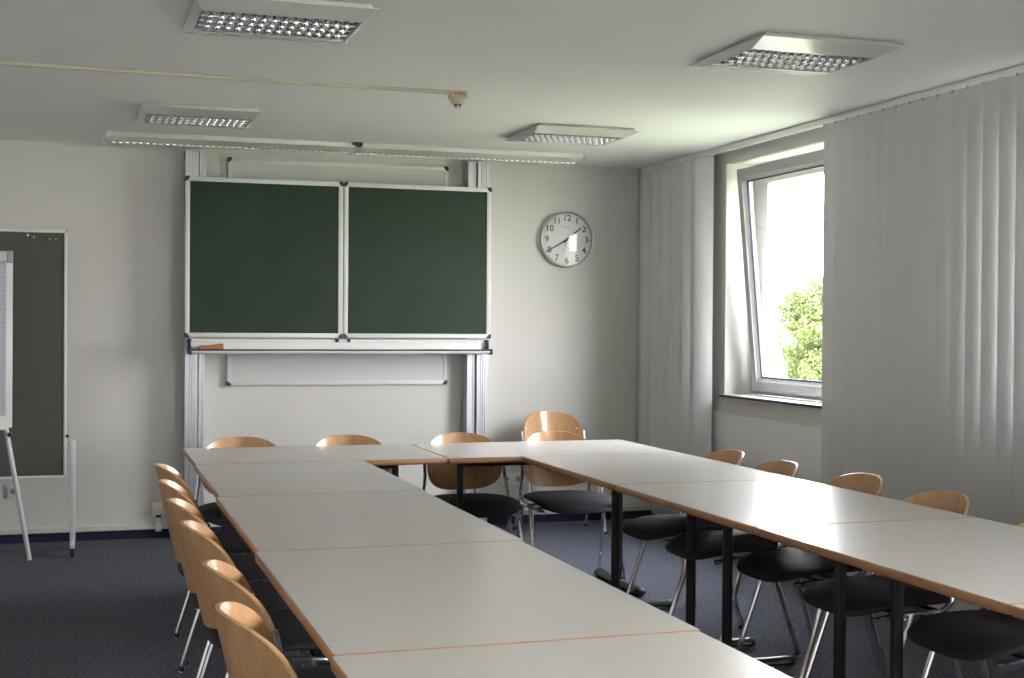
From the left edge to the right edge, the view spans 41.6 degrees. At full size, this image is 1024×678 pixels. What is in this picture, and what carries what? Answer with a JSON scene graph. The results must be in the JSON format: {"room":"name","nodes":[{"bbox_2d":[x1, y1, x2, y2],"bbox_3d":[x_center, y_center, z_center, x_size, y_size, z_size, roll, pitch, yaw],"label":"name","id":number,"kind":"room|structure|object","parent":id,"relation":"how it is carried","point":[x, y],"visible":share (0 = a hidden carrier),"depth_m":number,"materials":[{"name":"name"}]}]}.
{"room":"seminar classroom","nodes":[
{"label":"seminar classroom","id":0,"kind":"room"},
{"bbox_2d":[0,139,650,528],"bbox_3d":[-2.031,0.019,8.683,7.040,2.469,0.200,0,1,-18],"label":"wall","id":1,"kind":"structure","parent":0,"point":[564,340],"depth_m":8.66,"materials":[{"name":"paint"}]},
{"bbox_2d":[6,485,15,498],"bbox_3d":[-3.055,0.934,8.253,0.074,0.084,0.014,0,1,-18],"label":"wall socket","id":2,"kind":"object","parent":1,"relation":"attached to","point":[10,493],"visible":0.67,"depth_m":8.24,"materials":[{"name":"white plastic"}]},
{"bbox_2d":[152,502,164,531],"bbox_3d":[-2.230,1.121,8.504,0.074,0.182,0.045,0,1,-18],"label":"junction box","id":3,"kind":"object","parent":1,"relation":"attached to","point":[157,507],"visible":0.94,"depth_m":8.49,"materials":[{"name":"beige plastic"}]},
{"bbox_2d":[0,505,651,543],"bbox_3d":[-2.088,1.227,8.569,6.470,0.055,0.012,0,1,-18],"label":"baseboard","id":4,"kind":"structure","parent":1,"relation":"attached to","point":[127,534],"depth_m":8.49,"materials":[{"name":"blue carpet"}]},
{"bbox_2d":[226,157,448,385],"bbox_3d":[-1.129,-0.428,8.843,1.460,1.463,0.029,0,1,-18],"label":"whiteboard","id":5,"kind":"object","parent":1,"relation":"attached to","point":[242,369],"visible":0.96,"depth_m":8.83,"materials":[{"name":"grey"}]},
{"bbox_2d":[500,473,523,485],"bbox_3d":[0.003,0.960,9.235,0.173,0.084,0.014,0,1,-18],"label":"wall socket","id":6,"kind":"object","parent":1,"relation":"attached to","point":[513,478],"visible":0.65,"depth_m":9.23,"materials":[{"name":"white plastic"}]},
{"bbox_2d":[540,211,593,267],"bbox_3d":[0.380,-0.687,9.312,0.392,0.392,0.058,0,1,-18],"label":"wall clock","id":7,"kind":"object","parent":1,"relation":"attached to","point":[566,238],"visible":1,"depth_m":9.31,"materials":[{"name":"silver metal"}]},
{"bbox_2d":[0,0,1023,167],"bbox_3d":[0.207,-1.200,1.725,7.040,0.150,14.787,0,1,-18],"label":"ceiling","id":8,"kind":"structure","parent":0,"point":[521,65],"depth_m":5.85,"materials":[{"name":"paint"}]},
{"bbox_2d":[136,103,261,128],"bbox_3d":[-1.676,-1.173,7.183,0.600,0.048,0.650,0,1,-18],"label":"ceiling lamp","id":9,"kind":"object","parent":8,"relation":"attached to","point":[150,113],"visible":1,"depth_m":7.03,"materials":[{"name":"white metal"}]},
{"bbox_2d":[145,103,257,110],"bbox_3d":[-1.676,-1.189,7.182,0.560,0.016,0.610,0,1,-18],"label":"tray","id":10,"kind":"object","parent":9,"relation":"on","point":[148,106],"depth_m":6.88,"materials":[{"name":"white metal"}]},
{"bbox_2d":[0,61,450,94],"bbox_3d":[-2.303,-1.177,5.705,4.260,0.015,0.026,0,1,-19],"label":"duct","id":11,"kind":"object","parent":8,"relation":"attached to","point":[8,63],"visible":1,"depth_m":6.04,"materials":[{"name":"beige plastic"}]},
{"bbox_2d":[103,131,357,153],"bbox_3d":[-1.694,-1.177,8.159,1.495,0.061,0.260,0,1,-18],"label":"light","id":12,"kind":"object","parent":8,"relation":"attached to","point":[119,137],"visible":1,"depth_m":8.06,"materials":[{"name":"white metal"}]},
{"bbox_2d":[106,131,354,146],"bbox_3d":[-1.691,-1.194,8.151,1.455,0.026,0.236,0,1,-18],"label":"tray","id":13,"kind":"object","parent":12,"relation":"on","point":[163,139],"depth_m":8.02,"materials":[{"name":"white metal"}]},
{"bbox_2d":[182,0,378,44],"bbox_3d":[-0.851,-1.142,4.874,0.620,0.048,0.630,0,1,-18],"label":"ceiling lamp","id":14,"kind":"object","parent":8,"relation":"attached to","point":[312,21],"visible":1,"depth_m":4.78,"materials":[{"name":"white metal"}]},
{"bbox_2d":[282,0,371,7],"bbox_3d":[-0.851,-1.158,4.874,0.580,0.016,0.590,0,1,-18],"label":"tray","id":15,"kind":"object","parent":14,"relation":"on","point":[285,3],"depth_m":4.62,"materials":[{"name":"white metal"}]},
{"bbox_2d":[352,142,362,144],"bbox_3d":[-0.944,-1.195,8.249,0.060,0.016,0.025,0,1,-18],"label":"clip","id":16,"kind":"object","parent":8,"relation":"attached to","point":[354,143],"visible":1,"depth_m":8.24,"materials":[{"name":"black"}]},
{"bbox_2d":[448,91,467,108],"bbox_3d":[-0.259,-1.139,6.435,0.080,0.078,0.081,0,1,-18],"label":"smoke detector","id":17,"kind":"object","parent":8,"relation":"attached to","point":[457,98],"visible":1,"depth_m":6.41,"materials":[{"name":"beige plastic"}]},
{"bbox_2d":[353,143,585,163],"bbox_3d":[-0.269,-1.171,8.616,1.494,0.061,0.260,0,1,-18],"label":"light","id":18,"kind":"object","parent":8,"relation":"attached to","point":[366,148],"visible":0.99,"depth_m":8.52,"materials":[{"name":"white metal"}]},
{"bbox_2d":[356,143,582,157],"bbox_3d":[-0.266,-1.189,8.608,1.454,0.026,0.236,0,1,-18],"label":"tray","id":19,"kind":"object","parent":18,"relation":"on","point":[367,148],"depth_m":8.48,"materials":[{"name":"white metal"}]},
{"bbox_2d":[503,123,639,145],"bbox_3d":[0.330,-1.165,7.779,0.605,0.048,0.640,0,1,-18],"label":"ceiling lamp","id":20,"kind":"object","parent":8,"relation":"attached to","point":[541,132],"visible":1,"depth_m":7.62,"materials":[{"name":"white metal"}]},
{"bbox_2d":[689,32,903,75],"bbox_3d":[1.133,-1.134,5.448,0.610,0.048,0.650,0,1,-18],"label":"ceiling lamp","id":21,"kind":"object","parent":8,"relation":"attached to","point":[770,52],"visible":1,"depth_m":5.33,"materials":[{"name":"white metal"}]},
{"bbox_2d":[641,64,1023,172],"bbox_3d":[3.114,-1.096,2.646,0.040,0.036,14.342,0,1,-18],"label":"rail","id":22,"kind":"object","parent":8,"relation":"attached to","point":[996,75],"visible":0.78,"depth_m":6.94,"materials":[{"name":"white metal"}]},
{"bbox_2d":[638,156,713,457],"bbox_3d":[1.065,-0.043,8.995,0.082,2.232,1.049,0,1,-18],"label":"vertical blind","id":23,"kind":"object","parent":22,"relation":"hanging from","point":[677,199],"visible":0.73,"depth_m":8.87,"materials":[{"name":"fabric"}]},
{"bbox_2d":[821,72,1023,525],"bbox_3d":[2.309,0.007,5.103,0.034,2.232,4.303,0,1,-18],"label":"vertical blind","id":24,"kind":"object","parent":22,"relation":"hanging from","point":[923,306],"visible":0.84,"depth_m":6.25,"materials":[{"name":"fabric"}]},
{"bbox_2d":[0,518,1023,677],"bbox_3d":[0.189,1.394,1.752,7.040,0.100,14.787,0,1,-18],"label":"floor","id":25,"kind":"structure","parent":0,"point":[113,608],"depth_m":6.37,"materials":[{"name":"carpet"}]},
{"bbox_2d":[0,251,31,559],"bbox_3d":[-3.127,0.381,7.475,0.882,1.741,0.445,0,1,-18],"label":"flipchart","id":26,"kind":"object","parent":25,"relation":"on","point":[5,421],"visible":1,"depth_m":7.43,"materials":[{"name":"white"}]},
{"bbox_2d":[0,262,6,415],"bbox_3d":[-3.089,-0.001,7.320,0.642,0.843,0.052,0,1,-18],"label":"paper pad","id":27,"kind":"object","parent":26,"relation":"attached to","point":[3,265],"visible":1,"depth_m":7.41,"materials":[{"name":"white paper"}]},
{"bbox_2d":[0,229,75,556],"bbox_3d":[-3.191,0.308,7.729,1.314,1.895,0.352,0,1,-18],"label":"pinboard","id":28,"kind":"object","parent":25,"relation":"on","point":[39,359],"visible":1,"depth_m":7.85,"materials":[{"name":"grey fabric"}]},
{"bbox_2d":[183,149,205,506],"bbox_3d":[-2.007,0.035,8.514,0.122,2.441,0.134,0,1,-18],"label":"pylon","id":29,"kind":"object","parent":25,"relation":"on","point":[194,160],"visible":0.51,"depth_m":8.46,"materials":[{"name":"silver metal"}]},
{"bbox_2d":[184,175,492,354],"bbox_3d":[-1.076,-0.455,8.640,1.989,1.109,0.180,0,1,-18],"label":"chalkboard","id":30,"kind":"object","parent":29,"relation":"attached to","point":[268,262],"visible":1,"depth_m":8.65,"materials":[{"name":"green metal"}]},
{"bbox_2d":[198,343,223,348],"bbox_3d":[-1.867,0.048,8.361,0.150,0.042,0.058,0,1,-18],"label":"eraser","id":31,"kind":"object","parent":30,"relation":"on","point":[214,346],"visible":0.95,"depth_m":8.34,"materials":[{"name":"orange wood"}]},
{"bbox_2d":[187,338,492,354],"bbox_3d":[-1.079,0.049,8.644,1.958,0.100,0.178,0,1,-18],"label":"chalk tray","id":32,"kind":"object","parent":30,"relation":"on","point":[231,345],"depth_m":8.63,"materials":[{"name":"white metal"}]},
{"bbox_2d":[154,463,255,666],"bbox_3d":[-1.209,0.904,5.613,0.546,0.779,0.529,0,1,-18],"label":"chair","id":33,"kind":"object","parent":25,"relation":"on","point":[231,542],"visible":0.17,"depth_m":5.47,"materials":[{"name":"brown wood"}]},
{"bbox_2d":[157,479,268,677],"bbox_3d":[-1.051,0.911,5.055,0.546,0.779,0.529,0,1,-18],"label":"chair","id":34,"kind":"object","parent":25,"relation":"on","point":[246,564],"visible":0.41,"depth_m":4.95,"materials":[{"name":"brown wood"}]},
{"bbox_2d":[166,498,296,677],"bbox_3d":[-0.877,0.918,4.512,0.546,0.779,0.529,0,1,-18],"label":"chair","id":35,"kind":"object","parent":25,"relation":"on","point":[265,592],"visible":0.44,"depth_m":4.39,"materials":[{"name":"brown wood"}]},
{"bbox_2d":[194,436,276,608],"bbox_3d":[-1.314,0.892,6.662,0.529,0.779,0.546,0,1,-18],"label":"chair","id":36,"kind":"object","parent":25,"relation":"on","point":[211,513],"visible":0.13,"depth_m":6.77,"materials":[{"name":"brown wood"}]},
{"bbox_2d":[180,520,329,666],"bbox_3d":[-0.710,0.925,4.009,0.546,0.779,0.529,0,1,-18],"label":"chair","id":37,"kind":"object","parent":25,"relation":"on","point":[201,544],"visible":0.51,"depth_m":3.86,"materials":[{"name":"brown wood"}]},
{"bbox_2d":[214,601,297,677],"bbox_3d":[-0.352,0.940,2.843,0.546,0.779,0.529,0,1,-18],"label":"chair","id":38,"kind":"object","parent":25,"relation":"on","point":[250,649],"visible":1,"depth_m":2.67,"materials":[{"name":"brown wood"}]},
{"bbox_2d":[202,559,336,677],"bbox_3d":[-0.492,0.934,3.344,0.546,0.779,0.529,0,1,-18],"label":"chair","id":39,"kind":"object","parent":25,"relation":"on","point":[224,582],"visible":0.34,"depth_m":3.20,"materials":[{"name":"brown wood"}]},
{"bbox_2d":[194,461,424,665],"bbox_3d":[-0.872,0.929,5.548,0.768,0.730,1.149,0,1,-18],"label":"conference table","id":40,"kind":"object","parent":25,"relation":"on","point":[285,478],"visible":0.34,"depth_m":5.45,"materials":[{"name":"grey laminate"}]},
{"bbox_2d":[183,444,447,531],"bbox_3d":[-0.974,0.918,6.536,1.161,0.730,0.790,0,1,-18],"label":"conference table","id":41,"kind":"object","parent":25,"relation":"on","point":[382,456],"visible":0.4,"depth_m":6.46,"materials":[{"name":"grey laminate"}]},
{"bbox_2d":[315,434,391,473],"bbox_3d":[-0.790,0.894,6.830,0.529,0.779,0.546,0,1,-18],"label":"chair","id":42,"kind":"object","parent":25,"relation":"on","point":[347,439],"visible":0.06,"depth_m":7.06,"materials":[{"name":"brown wood"}]},
{"bbox_2d":[216,490,522,665],"bbox_3d":[-0.520,0.944,4.414,0.772,0.730,1.222,0,1,-18],"label":"conference table","id":43,"kind":"object","parent":25,"relation":"on","point":[266,523],"visible":0.69,"depth_m":4.29,"materials":[{"name":"grey laminate"}]},
{"bbox_2d":[422,432,523,541],"bbox_3d":[-0.212,0.896,7.015,0.529,0.779,0.546,0,1,-18],"label":"chair","id":44,"kind":"object","parent":25,"relation":"on","point":[442,476],"visible":0.56,"depth_m":7.14,"materials":[{"name":"brown wood"}]},
{"bbox_2d":[462,162,488,521],"bbox_3d":[-0.247,0.042,9.079,0.140,2.441,0.134,0,1,-18],"label":"pylon","id":45,"kind":"object","parent":25,"relation":"on","point":[475,366],"visible":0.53,"depth_m":9.03,"materials":[{"name":"silver metal"}]},
{"bbox_2d":[255,541,699,662],"bbox_3d":[-0.159,0.959,3.254,0.773,0.730,1.204,0,1,-18],"label":"conference table","id":46,"kind":"object","parent":25,"relation":"on","point":[365,600],"visible":0.73,"depth_m":3.09,"materials":[{"name":"grey laminate"}]},
{"bbox_2d":[411,440,678,595],"bbox_3d":[0.149,0.922,6.896,1.193,0.730,0.790,0,1,-18],"label":"conference table","id":47,"kind":"object","parent":25,"relation":"on","point":[477,453],"visible":0.6,"depth_m":6.80,"materials":[{"name":"grey laminate"}]},
{"bbox_2d":[513,411,607,538],"bbox_3d":[0.314,0.881,8.843,0.529,0.779,0.546,0,1,-18],"label":"chair","id":48,"kind":"object","parent":25,"relation":"on","point":[535,422],"visible":0.24,"depth_m":9.05,"materials":[{"name":"brown wood"}]},
{"bbox_2d":[330,631,791,677],"bbox_3d":[0.202,0.974,2.106,0.772,0.730,1.200,0,1,-18],"label":"conference table","id":49,"kind":"object","parent":25,"relation":"on","point":[693,654],"visible":1,"depth_m":2.52,"materials":[{"name":"grey laminate"}]},
{"bbox_2d":[516,431,626,580],"bbox_3d":[0.295,0.898,7.178,0.529,0.779,0.546,0,1,-18],"label":"chair","id":50,"kind":"object","parent":25,"relation":"on","point":[556,501],"visible":0.51,"depth_m":7.18,"materials":[{"name":"brown wood"}]},
{"bbox_2d":[523,453,797,646],"bbox_3d":[0.620,0.935,6.021,0.831,0.730,1.161,0,1,-18],"label":"conference table","id":51,"kind":"object","parent":25,"relation":"on","point":[606,471],"visible":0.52,"depth_m":5.92,"materials":[{"name":"grey laminate"}]},
{"bbox_2d":[622,450,743,625],"bbox_3d":[0.807,0.912,6.255,0.546,0.779,0.529,0,1,-18],"label":"chair","id":52,"kind":"object","parent":25,"relation":"on","point":[649,527],"visible":0.32,"depth_m":6.22,"materials":[{"name":"black plastic"}]},
{"bbox_2d":[665,460,800,655],"bbox_3d":[0.951,0.918,5.755,0.546,0.779,0.529,0,1,-18],"label":"chair","id":53,"kind":"object","parent":25,"relation":"on","point":[708,543],"visible":0.31,"depth_m":5.66,"materials":[{"name":"black plastic"}]},
{"bbox_2d":[615,479,973,677],"bbox_3d":[0.974,0.949,4.917,0.831,0.730,1.153,0,1,-18],"label":"conference table","id":54,"kind":"object","parent":25,"relation":"on","point":[744,506],"visible":0.66,"depth_m":4.80,"materials":[{"name":"grey laminate"}]},
{"bbox_2d":[736,473,882,677],"bbox_3d":[1.182,0.925,5.283,0.546,0.779,0.529,0,1,-18],"label":"chair","id":55,"kind":"object","parent":25,"relation":"on","point":[774,565],"visible":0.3,"depth_m":5.23,"materials":[{"name":"black plastic"}]},
{"bbox_2d":[802,491,968,677],"bbox_3d":[1.317,0.932,4.696,0.546,0.779,0.529,0,1,-18],"label":"chair","id":56,"kind":"object","parent":25,"relation":"on","point":[868,595],"visible":0.34,"depth_m":4.66,"materials":[{"name":"black plastic"}]},
{"bbox_2d":[755,517,1023,677],"bbox_3d":[1.337,0.964,3.787,0.831,0.730,1.218,0,1,-18],"label":"conference table","id":57,"kind":"object","parent":25,"relation":"on","point":[976,561],"visible":1,"depth_m":3.86,"materials":[{"name":"grey laminate"}]},
{"bbox_2d":[907,522,1023,677],"bbox_3d":[1.516,0.940,4.109,0.546,0.779,0.529,0,1,-18],"label":"chair","id":58,"kind":"object","parent":25,"relation":"on","point":[983,634],"visible":0.66,"depth_m":4.05,"materials":[{"name":"black plastic"}]},
{"bbox_2d":[1010,604,1023,619],"bbox_3d":[1.707,0.979,2.632,0.831,0.730,1.203,0,1,-18],"label":"conference table","id":59,"kind":"object","parent":25,"relation":"on","point":[1017,610],"visible":1,"depth_m":3.05,"materials":[{"name":"grey laminate"}]},
{"bbox_2d":[712,127,823,424],"bbox_3d":[3.373,0.121,2.758,0.370,2.469,14.387,0,1,-18],"label":"window frame","id":60,"kind":"structure","parent":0,"point":[731,362],"depth_m":8.50,"materials":[{"name":"paint"}]},
{"bbox_2d":[719,149,823,408],"bbox_3d":[1.704,-0.356,7.732,0.301,1.467,1.670,0,1,-18],"label":"window","id":61,"kind":"structure","parent":60,"relation":"in","point":[759,224],"depth_m":8.33,"materials":[{"name":"grey plastic"}]},
{"bbox_2d":[652,513,936,610],"bbox_3d":[3.187,1.327,2.698,0.012,0.055,14.357,0,1,-18],"label":"baseboard","id":62,"kind":"structure","parent":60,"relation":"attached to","point":[822,575],"depth_m":7.27,"materials":[{"name":"blue carpet"}]},
{"bbox_2d":[651,410,989,611],"bbox_3d":[1.565,0.858,7.724,0.034,0.784,3.750,0,1,-18],"label":"wall","id":63,"kind":"structure","parent":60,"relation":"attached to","point":[761,440],"depth_m":7.85,"materials":[{"name":"white paint"}]},
{"label":"outside","id":64,"kind":"structure","parent":0,"visible":0},
{"bbox_2d":[777,364,804,399],"bbox_3d":[43.882,4.662,66.659,115.660,0.200,220.000,0,1,-18],"label":"lawn","id":65,"kind":"structure","parent":64,"point":[780,368],"depth_m":148.75,"materials":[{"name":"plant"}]},
{"bbox_2d":[777,275,822,380],"bbox_3d":[17.484,0.195,75.834,6.546,8.183,5.912,1,1,40],"label":"tree","id":66,"kind":"object","parent":65,"relation":"on","point":[803,361],"visible":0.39,"depth_m":74.64,"materials":[{"name":"green plant"}]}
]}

